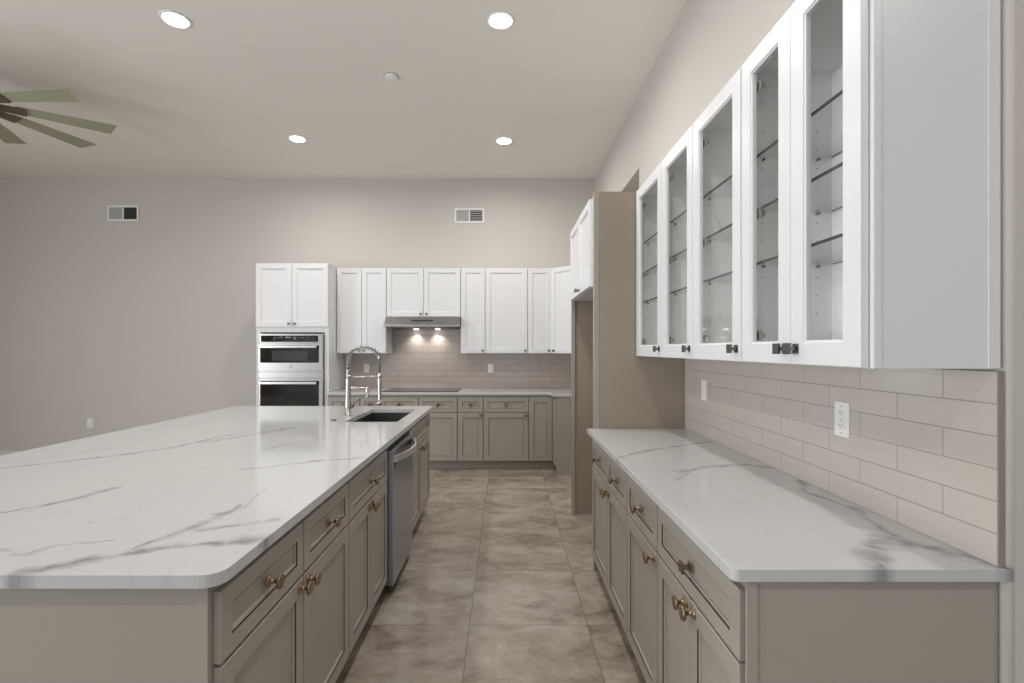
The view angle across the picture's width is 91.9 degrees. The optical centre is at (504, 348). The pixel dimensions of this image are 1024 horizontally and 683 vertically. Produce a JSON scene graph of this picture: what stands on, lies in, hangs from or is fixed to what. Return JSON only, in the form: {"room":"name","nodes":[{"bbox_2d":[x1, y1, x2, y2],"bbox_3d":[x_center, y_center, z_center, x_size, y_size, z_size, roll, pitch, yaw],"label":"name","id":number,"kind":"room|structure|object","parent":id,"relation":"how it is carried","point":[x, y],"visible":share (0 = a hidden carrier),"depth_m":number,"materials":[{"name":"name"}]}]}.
{"room":"kitchen","nodes":[
{"label":"kitchen","id":0,"kind":"room"},
{"bbox_2d":[0,178,593,450],"bbox_3d":[-1.700,-0.404,6.570,12.200,3.656,0.200,0,0,0],"label":"wall","id":1,"kind":"structure","parent":0,"point":[120,325],"depth_m":6.47,"materials":[{"name":"paint"}]},
{"bbox_2d":[0,451,20,455],"bbox_3d":[-5.280,1.379,6.463,4.640,0.090,0.014,0,0,0],"label":"baseboard","id":2,"kind":"structure","parent":1,"relation":"attached to","point":[1,452],"depth_m":6.46,"materials":[{"name":"white paint"}]},
{"bbox_2d":[87,418,92,427],"bbox_3d":[-5.420,0.967,6.465,0.072,0.118,0.009,0,0,0],"label":"outlet","id":3,"kind":"object","parent":1,"relation":"attached to","point":[89,420],"visible":1,"depth_m":6.46,"materials":[{"name":"white plastic"}]},
{"bbox_2d":[107,206,138,220],"bbox_3d":[-4.985,-1.771,6.463,0.405,0.200,0.012,0,0,0],"label":"air vent","id":4,"kind":"object","parent":1,"relation":"in","point":[114,213],"visible":1,"depth_m":6.46,"materials":[{"name":"white plastic"}]},
{"bbox_2d":[337,268,391,352],"bbox_3d":[-1.779,-0.475,6.285,0.616,1.058,0.369,0,0,0],"label":"upper cabinet","id":5,"kind":"object","parent":1,"relation":"attached to","point":[361,292],"visible":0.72,"depth_m":6.14,"materials":[{"name":"white paint"}]},
{"bbox_2d":[383,317,460,329],"bbox_3d":[-1.010,-0.324,6.213,0.917,0.144,0.489,0,0,0],"label":"range hood","id":6,"kind":"object","parent":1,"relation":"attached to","point":[416,323],"visible":0.93,"depth_m":6.03,"materials":[{"name":"silver metal"}]},
{"bbox_2d":[387,268,460,316],"bbox_3d":[-1.010,-0.701,6.285,0.920,0.606,0.369,0,0,0],"label":"upper cabinet","id":7,"kind":"object","parent":1,"relation":"attached to","point":[411,292],"visible":0.98,"depth_m":6.14,"materials":[{"name":"white paint"}]},
{"bbox_2d":[392,328,460,352],"bbox_3d":[-1.011,-0.112,6.464,0.918,0.328,0.012,0,0,0],"label":"backsplash","id":8,"kind":"structure","parent":1,"relation":"attached to","point":[403,340],"depth_m":6.46,"materials":[{"name":"tile"}]},
{"bbox_2d":[345,353,570,387],"bbox_3d":[-0.462,0.281,6.464,3.254,0.458,0.012,0,0,0],"label":"backsplash","id":9,"kind":"structure","parent":1,"relation":"attached to","point":[398,370],"depth_m":6.46,"materials":[{"name":"tile"}]},
{"bbox_2d":[364,364,368,372],"bbox_3d":[-1.805,0.251,6.453,0.072,0.118,0.009,0,0,0],"label":"outlet","id":10,"kind":"object","parent":9,"relation":"attached to","point":[366,366],"visible":1,"depth_m":6.45,"materials":[{"name":"white plastic"}]},
{"bbox_2d":[488,364,493,372],"bbox_3d":[-0.185,0.251,6.453,0.072,0.118,0.009,0,0,0],"label":"outlet","id":11,"kind":"object","parent":9,"relation":"attached to","point":[490,366],"visible":1,"depth_m":6.45,"materials":[{"name":"white plastic"}]},
{"bbox_2d":[455,208,483,222],"bbox_3d":[-0.465,-1.741,6.463,0.385,0.190,0.012,0,0,0],"label":"air vent","id":12,"kind":"object","parent":1,"relation":"in","point":[462,215],"visible":1,"depth_m":6.46,"materials":[{"name":"white plastic"}]},
{"bbox_2d":[461,268,484,352],"bbox_3d":[-0.398,-0.475,6.285,0.303,1.058,0.369,0,0,0],"label":"upper cabinet","id":13,"kind":"object","parent":1,"relation":"attached to","point":[472,279],"visible":0.98,"depth_m":6.14,"materials":[{"name":"white paint"}]},
{"bbox_2d":[485,268,526,352],"bbox_3d":[0.017,-0.475,6.285,0.524,1.058,0.369,0,0,0],"label":"upper cabinet","id":14,"kind":"object","parent":1,"relation":"attached to","point":[505,288],"visible":1,"depth_m":6.14,"materials":[{"name":"white paint"}]},
{"bbox_2d":[527,268,550,352],"bbox_3d":[0.430,-0.475,6.285,0.300,1.058,0.369,0,0,0],"label":"upper cabinet","id":15,"kind":"object","parent":1,"relation":"attached to","point":[538,279],"visible":0.98,"depth_m":6.14,"materials":[{"name":"white paint"}]},
{"bbox_2d":[0,0,686,177],"bbox_3d":[-1.700,-2.292,1.135,12.200,0.120,11.070,0,0,0],"label":"ceiling","id":16,"kind":"structure","parent":0,"point":[223,95],"depth_m":4.18,"materials":[{"name":"paint"}]},
{"bbox_2d":[0,87,116,147],"bbox_3d":[-4.215,-2.046,3.827,1.875,0.370,1.858,0,0,0],"label":"ceiling fan","id":17,"kind":"object","parent":16,"relation":"hanging from","point":[64,94],"visible":1,"depth_m":4.16,"materials":[{"name":"wood"}]},
{"bbox_2d":[158,9,191,28],"bbox_3d":[-2.230,-2.226,3.350,0.194,0.011,0.194,0,0,0],"label":"recessed light","id":18,"kind":"object","parent":16,"relation":"in","point":[175,19],"visible":1,"depth_m":3.34,"materials":[{"name":"white plastic"}]},
{"bbox_2d":[162,13,188,27],"bbox_3d":[-2.230,-2.222,3.350,0.152,0.003,0.152,0,0,0],"label":"diffuser","id":19,"kind":"object","parent":18,"relation":"attached to","point":[177,20],"depth_m":3.35,"materials":[{"name":"white plastic"}]},
{"bbox_2d":[288,135,306,142],"bbox_3d":[-2.200,-2.226,5.250,0.194,0.011,0.194,0,0,0],"label":"recessed light","id":20,"kind":"object","parent":16,"relation":"in","point":[295,138],"visible":1,"depth_m":5.23,"materials":[{"name":"white plastic"}]},
{"bbox_2d":[290,136,304,141],"bbox_3d":[-2.200,-2.222,5.250,0.152,0.003,0.152,0,0,0],"label":"diffuser","id":21,"kind":"object","parent":20,"relation":"attached to","point":[293,138],"depth_m":5.23,"materials":[{"name":"white plastic"}]},
{"bbox_2d":[384,72,398,80],"bbox_3d":[-0.930,-2.222,4.050,0.124,0.020,0.124,0,0,0],"label":"smoke detector","id":22,"kind":"object","parent":16,"relation":"attached to","point":[390,76],"visible":1,"depth_m":4.03,"materials":[{"name":"white plastic"}]},
{"bbox_2d":[486,10,514,29],"bbox_3d":[-0.030,-2.226,3.360,0.194,0.011,0.194,0,0,0],"label":"recessed light","id":23,"kind":"object","parent":16,"relation":"in","point":[498,20],"visible":1,"depth_m":3.35,"materials":[{"name":"white plastic"}]},
{"bbox_2d":[489,14,511,28],"bbox_3d":[-0.030,-2.222,3.360,0.152,0.003,0.152,0,0,0],"label":"diffuser","id":24,"kind":"object","parent":23,"relation":"attached to","point":[496,21],"depth_m":3.36,"materials":[{"name":"white plastic"}]},
{"bbox_2d":[495,137,512,144],"bbox_3d":[-0.010,-2.226,5.300,0.194,0.011,0.194,0,0,0],"label":"recessed light","id":25,"kind":"object","parent":16,"relation":"in","point":[501,140],"visible":1,"depth_m":5.28,"materials":[{"name":"white plastic"}]},
{"bbox_2d":[497,138,510,143],"bbox_3d":[-0.010,-2.222,5.300,0.152,0.003,0.152,0,0,0],"label":"diffuser","id":26,"kind":"object","parent":25,"relation":"attached to","point":[499,140],"depth_m":5.28,"materials":[{"name":"white plastic"}]},
{"bbox_2d":[336,468,645,682],"bbox_3d":[-1.700,1.484,1.135,12.200,0.120,11.070,0,0,0],"label":"floor","id":27,"kind":"structure","parent":0,"point":[497,581],"depth_m":2.85,"materials":[{"name":"tile"}]},
{"bbox_2d":[0,587,210,682],"bbox_3d":[-1.394,0.982,1.153,1.412,0.884,0.014,0,0,0],"label":"end panel","id":28,"kind":"object","parent":27,"relation":"on","point":[47,635],"visible":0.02,"depth_m":1.15,"materials":[{"name":"beige paint"}]},
{"bbox_2d":[211,483,348,682],"bbox_3d":[-0.958,0.982,1.640,0.658,0.884,0.958,0,0,0],"label":"base cabinet","id":29,"kind":"object","parent":27,"relation":"on","point":[283,617],"visible":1,"depth_m":1.55,"materials":[{"name":"beige paint"}]},
{"bbox_2d":[256,263,344,405],"bbox_3d":[-2.520,0.204,6.146,0.860,2.440,0.647,0,0,0],"label":"oven tower","id":30,"kind":"object","parent":27,"relation":"on","point":[292,298],"visible":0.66,"depth_m":5.86,"materials":[{"name":"white paint"}]},
{"bbox_2d":[258,334,324,405],"bbox_3d":[-2.525,0.395,6.094,0.765,1.149,0.612,0,0,0],"label":"wall oven","id":31,"kind":"object","parent":30,"relation":"in","point":[291,367],"visible":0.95,"depth_m":5.83,"materials":[{"name":"silver metal"}]},
{"bbox_2d":[328,395,359,405],"bbox_3d":[-1.897,0.982,6.126,0.381,0.884,0.684,0,0,0],"label":"base cabinet","id":32,"kind":"object","parent":27,"relation":"on","point":[333,400],"visible":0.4,"depth_m":5.82,"materials":[{"name":"beige paint"}]},
{"bbox_2d":[346,450,386,654],"bbox_3d":[-0.958,0.982,2.465,0.658,0.884,0.690,0,0,0],"label":"base cabinet","id":33,"kind":"object","parent":27,"relation":"on","point":[367,524],"visible":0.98,"depth_m":2.40,"materials":[{"name":"beige paint"}]},
{"bbox_2d":[360,395,379,405],"bbox_3d":[-1.589,0.982,6.126,0.235,0.884,0.684,0,0,0],"label":"base cabinet","id":34,"kind":"object","parent":27,"relation":"on","point":[372,400],"visible":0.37,"depth_m":5.82,"materials":[{"name":"beige paint"}]},
{"bbox_2d":[385,433,415,585],"bbox_3d":[-0.905,0.990,3.123,0.670,0.868,0.602,0,0,0],"label":"dishwasher","id":35,"kind":"object","parent":27,"relation":"on","point":[400,452],"visible":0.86,"depth_m":2.99,"materials":[{"name":"silver metal"}]},
{"bbox_2d":[405,414,429,528],"bbox_3d":[-0.958,0.982,3.920,0.658,0.884,0.950,0,0,0],"label":"base cabinet","id":36,"kind":"object","parent":27,"relation":"on","point":[420,430],"visible":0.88,"depth_m":3.94,"materials":[{"name":"beige paint"}]},
{"bbox_2d":[380,395,457,467],"bbox_3d":[-1.016,0.982,6.126,0.909,0.884,0.684,0,0,0],"label":"base cabinet","id":37,"kind":"object","parent":27,"relation":"on","point":[443,433],"visible":0.43,"depth_m":5.83,"materials":[{"name":"beige paint"}]},
{"bbox_2d":[458,395,483,467],"bbox_3d":[-0.408,0.982,6.126,0.304,0.884,0.684,0,0,0],"label":"base cabinet","id":38,"kind":"object","parent":27,"relation":"on","point":[470,407],"visible":0.99,"depth_m":5.83,"materials":[{"name":"beige paint"}]},
{"bbox_2d":[483,395,528,467],"bbox_3d":[0.011,0.982,6.126,0.533,0.884,0.684,0,0,0],"label":"base cabinet","id":39,"kind":"object","parent":27,"relation":"on","point":[505,417],"visible":1,"depth_m":5.83,"materials":[{"name":"beige paint"}]},
{"bbox_2d":[528,395,570,474],"bbox_3d":[0.721,0.982,6.029,0.884,0.884,0.878,0,0,0],"label":"base cabinet","id":40,"kind":"object","parent":27,"relation":"on","point":[549,416],"visible":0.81,"depth_m":5.82,"materials":[{"name":"beige paint"}]},
{"bbox_2d":[327,388,570,396],"bbox_3d":[-0.463,0.525,6.021,3.252,0.030,0.898,0,0,0],"label":"countertop","id":41,"kind":"structure","parent":40,"relation":"on","point":[554,392],"depth_m":5.81,"materials":[{"name":"white stone"}]},
{"bbox_2d":[381,388,461,391],"bbox_3d":[-1.015,0.507,6.135,0.914,0.006,0.510,0,0,0],"label":"cooktop","id":42,"kind":"object","parent":41,"relation":"in","point":[390,389],"visible":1,"depth_m":6.01,"materials":[{"name":"black glass"}]},
{"bbox_2d":[571,301,592,513],"bbox_3d":[0.869,0.214,4.279,0.589,2.420,0.034,0,0,0],"label":"panel","id":43,"kind":"object","parent":27,"relation":"on","point":[581,311],"visible":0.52,"depth_m":4.28,"materials":[{"name":"beige laminate"}]},
{"bbox_2d":[592,439,628,635],"bbox_3d":[0.841,0.982,2.712,0.645,0.884,0.905,0,0,0],"label":"base cabinet","id":44,"kind":"object","parent":27,"relation":"on","point":[609,480],"visible":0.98,"depth_m":2.61,"materials":[{"name":"beige paint"}]},
{"bbox_2d":[593,191,684,570],"bbox_3d":[0.867,0.206,3.193,0.592,2.435,0.034,0,0,0],"label":"panel","id":45,"kind":"object","parent":27,"relation":"on","point":[631,391],"visible":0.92,"depth_m":3.18,"materials":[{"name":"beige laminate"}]},
{"bbox_2d":[627,475,658,682],"bbox_3d":[0.841,0.982,2.034,0.645,0.884,0.450,0,0,0],"label":"base cabinet","id":46,"kind":"object","parent":27,"relation":"on","point":[642,518],"visible":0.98,"depth_m":2.02,"materials":[{"name":"beige paint"}]},
{"bbox_2d":[658,506,997,682],"bbox_3d":[0.841,0.982,1.488,0.645,0.884,0.640,0,0,0],"label":"base cabinet","id":47,"kind":"object","parent":27,"relation":"on","point":[701,611],"visible":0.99,"depth_m":1.45,"materials":[{"name":"beige paint"}]},
{"bbox_2d":[587,429,1011,581],"bbox_3d":[0.851,0.525,2.160,0.650,0.030,2.029,0,0,0],"label":"countertop","id":48,"kind":"structure","parent":47,"relation":"on","point":[756,521],"depth_m":1.46,"materials":[{"name":"white stone"}]},
{"bbox_2d":[745,582,994,682],"bbox_3d":[0.858,0.982,1.163,0.584,0.884,0.008,0,0,0],"label":"end panel","id":49,"kind":"object","parent":27,"relation":"on","point":[796,632],"visible":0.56,"depth_m":1.16,"materials":[{"name":"beige paint"}]},
{"bbox_3d":[-1.695,0.982,2.783,0.810,0.884,3.223,0,0,0],"label":"kitchen island","id":50,"kind":"object","parent":27,"relation":"on","visible":0},
{"bbox_2d":[0,406,432,588],"bbox_3d":[-1.527,0.525,2.772,1.766,0.030,3.315,0,0,0],"label":"island countertop","id":51,"kind":"structure","parent":50,"relation":"on","point":[188,502],"depth_m":1.78,"materials":[{"name":"white stone"}]},
{"bbox_2d":[344,345,382,415],"bbox_3d":[-1.078,0.238,3.770,0.292,0.543,0.058,0,0,0],"label":"faucet","id":52,"kind":"object","parent":51,"relation":"on","point":[348,405],"visible":1,"depth_m":3.76,"materials":[{"name":"silver metal"}]},
{"bbox_2d":[354,413,409,421],"bbox_3d":[-0.940,0.632,3.833,0.386,0.184,0.751,0,0,0],"label":"sink","id":53,"kind":"object","parent":51,"relation":"in","point":[373,417],"visible":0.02,"depth_m":4.20,"materials":[{"name":"metal"}]},
{"bbox_2d":[594,0,1023,682],"bbox_3d":[2.683,-0.404,3.810,3.035,3.656,5.320,0,0,0],"label":"wall","id":54,"kind":"structure","parent":0,"point":[709,41],"depth_m":1.16,"materials":[{"name":"paint"}]},
{"bbox_2d":[551,266,570,352],"bbox_3d":[0.868,-0.475,6.160,0.593,1.058,0.618,0,0,0],"label":"upper cabinet","id":55,"kind":"object","parent":54,"relation":"attached to","point":[560,276],"visible":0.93,"depth_m":6.03,"materials":[{"name":"white paint"}]},
{"bbox_2d":[570,198,592,300],"bbox_3d":[0.847,-0.706,3.738,0.633,0.590,1.040,0,0,0],"label":"upper cabinet","id":56,"kind":"object","parent":54,"relation":"attached to","point":[581,235],"visible":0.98,"depth_m":3.67,"materials":[{"name":"white paint"}]},
{"bbox_2d":[636,163,664,357],"bbox_3d":[0.984,-0.480,2.914,0.350,1.052,0.507,0,0,0],"label":"upper cabinet","id":57,"kind":"object","parent":54,"relation":"attached to","point":[648,196],"visible":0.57,"depth_m":3.15,"materials":[{"name":"white wood"}]},
{"bbox_2d":[644,297,656,302],"bbox_3d":[1.014,-0.298,2.914,0.268,0.008,0.465,0,0,0],"label":"shelf","id":58,"kind":"object","parent":57,"relation":"attached to","point":[646,300],"depth_m":3.07,"materials":[{"name":"clear glass"}]},
{"bbox_2d":[661,125,692,358],"bbox_3d":[0.984,-0.480,2.439,0.350,1.052,0.440,0,0,0],"label":"upper cabinet","id":59,"kind":"object","parent":54,"relation":"attached to","point":[677,166],"visible":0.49,"depth_m":2.62,"materials":[{"name":"white wood"}]},
{"bbox_2d":[670,209,686,222],"bbox_3d":[1.014,-0.673,2.439,0.268,0.008,0.398,0,0,0],"label":"shelf","id":60,"kind":"object","parent":59,"relation":"attached to","point":[672,220],"depth_m":2.64,"materials":[{"name":"clear glass"}]},
{"bbox_2d":[670,248,686,257],"bbox_3d":[1.014,-0.484,2.439,0.268,0.008,0.398,0,0,0],"label":"shelf","id":61,"kind":"object","parent":59,"relation":"attached to","point":[678,255],"depth_m":2.64,"materials":[{"name":"clear glass"}]},
{"bbox_2d":[670,287,686,293],"bbox_3d":[1.014,-0.298,2.439,0.268,0.008,0.398,0,0,0],"label":"shelf","id":62,"kind":"object","parent":59,"relation":"attached to","point":[672,290],"depth_m":2.58,"materials":[{"name":"clear glass"}]},
{"bbox_2d":[693,67,743,361],"bbox_3d":[0.984,-0.480,1.990,0.350,1.052,0.456,0,0,0],"label":"upper cabinet","id":63,"kind":"object","parent":54,"relation":"attached to","point":[717,132],"visible":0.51,"depth_m":2.18,"materials":[{"name":"white wood"}]},
{"bbox_2d":[703,175,731,197],"bbox_3d":[1.014,-0.673,1.990,0.268,0.008,0.414,0,0,0],"label":"shelf","id":64,"kind":"object","parent":63,"relation":"attached to","point":[711,194],"depth_m":2.20,"materials":[{"name":"clear glass"}]},
{"bbox_2d":[703,271,731,282],"bbox_3d":[1.014,-0.298,1.990,0.268,0.008,0.414,0,0,0],"label":"shelf","id":65,"kind":"object","parent":63,"relation":"attached to","point":[718,279],"depth_m":2.20,"materials":[{"name":"clear glass"}]},
{"bbox_2d":[704,223,731,238],"bbox_3d":[1.014,-0.484,1.990,0.268,0.008,0.414,0,0,0],"label":"shelf","id":66,"kind":"object","parent":63,"relation":"attached to","point":[713,236],"depth_m":2.20,"materials":[{"name":"clear glass"}]},
{"bbox_2d":[685,359,996,566],"bbox_3d":[1.158,0.281,2.166,0.013,0.458,2.014,0,0,0],"label":"backsplash","id":67,"kind":"structure","parent":54,"relation":"attached to","point":[919,454],"depth_m":1.53,"materials":[{"name":"tile"}]},
{"bbox_2d":[701,380,706,400],"bbox_3d":[1.147,0.237,2.856,0.009,0.118,0.072,0,0,0],"label":"outlet","id":68,"kind":"object","parent":67,"relation":"attached to","point":[703,382],"visible":1,"depth_m":2.84,"materials":[{"name":"white plastic"}]},
{"bbox_2d":[834,401,849,437],"bbox_3d":[1.147,0.240,1.687,0.009,0.118,0.072,0,0,0],"label":"outlet","id":69,"kind":"object","parent":67,"relation":"attached to","point":[841,409],"visible":1,"depth_m":1.68,"materials":[{"name":"white plastic"}]},
{"bbox_2d":[837,408,843,417],"bbox_3d":[1.145,0.218,1.687,0.002,0.032,0.032,0,0,0],"label":"receptacle","id":70,"kind":"object","parent":69,"relation":"attached to","point":[840,411],"depth_m":1.69,"materials":[{"name":"white plastic"}]},
{"bbox_2d":[837,421,843,430],"bbox_3d":[1.145,0.262,1.687,0.002,0.032,0.032,0,0,0],"label":"receptacle","id":71,"kind":"object","parent":69,"relation":"attached to","point":[840,424],"depth_m":1.69,"materials":[{"name":"white plastic"}]},
{"bbox_2d":[742,0,999,368],"bbox_3d":[0.984,-0.480,1.459,0.350,1.052,0.606,0,0,0],"label":"upper cabinet","id":72,"kind":"object","parent":54,"relation":"attached to","point":[871,128],"visible":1,"depth_m":1.16,"materials":[{"name":"white paint"}]},
{"bbox_2d":[757,89,842,157],"bbox_3d":[1.014,-0.673,1.462,0.268,0.008,0.557,0,0,0],"label":"shelf","id":73,"kind":"object","parent":72,"relation":"attached to","point":[838,153],"depth_m":1.72,"materials":[{"name":"clear glass"}]},
{"bbox_2d":[757,233,842,264],"bbox_3d":[1.014,-0.298,1.462,0.268,0.008,0.557,0,0,0],"label":"shelf","id":74,"kind":"object","parent":72,"relation":"attached to","point":[838,260],"depth_m":1.73,"materials":[{"name":"clear glass"}]},
{"bbox_2d":[758,162,842,211],"bbox_3d":[1.014,-0.484,1.462,0.268,0.008,0.557,0,0,0],"label":"shelf","id":75,"kind":"object","parent":72,"relation":"attached to","point":[838,207],"depth_m":1.72,"materials":[{"name":"clear glass"}]},
{"bbox_2d":[997,371,1003,566],"bbox_3d":[1.159,0.281,1.157,0.013,0.458,0.003,0,0,0],"label":"trim","id":76,"kind":"structure","parent":54,"relation":"attached to","point":[1000,374],"depth_m":1.16,"materials":[{"name":"tile"}]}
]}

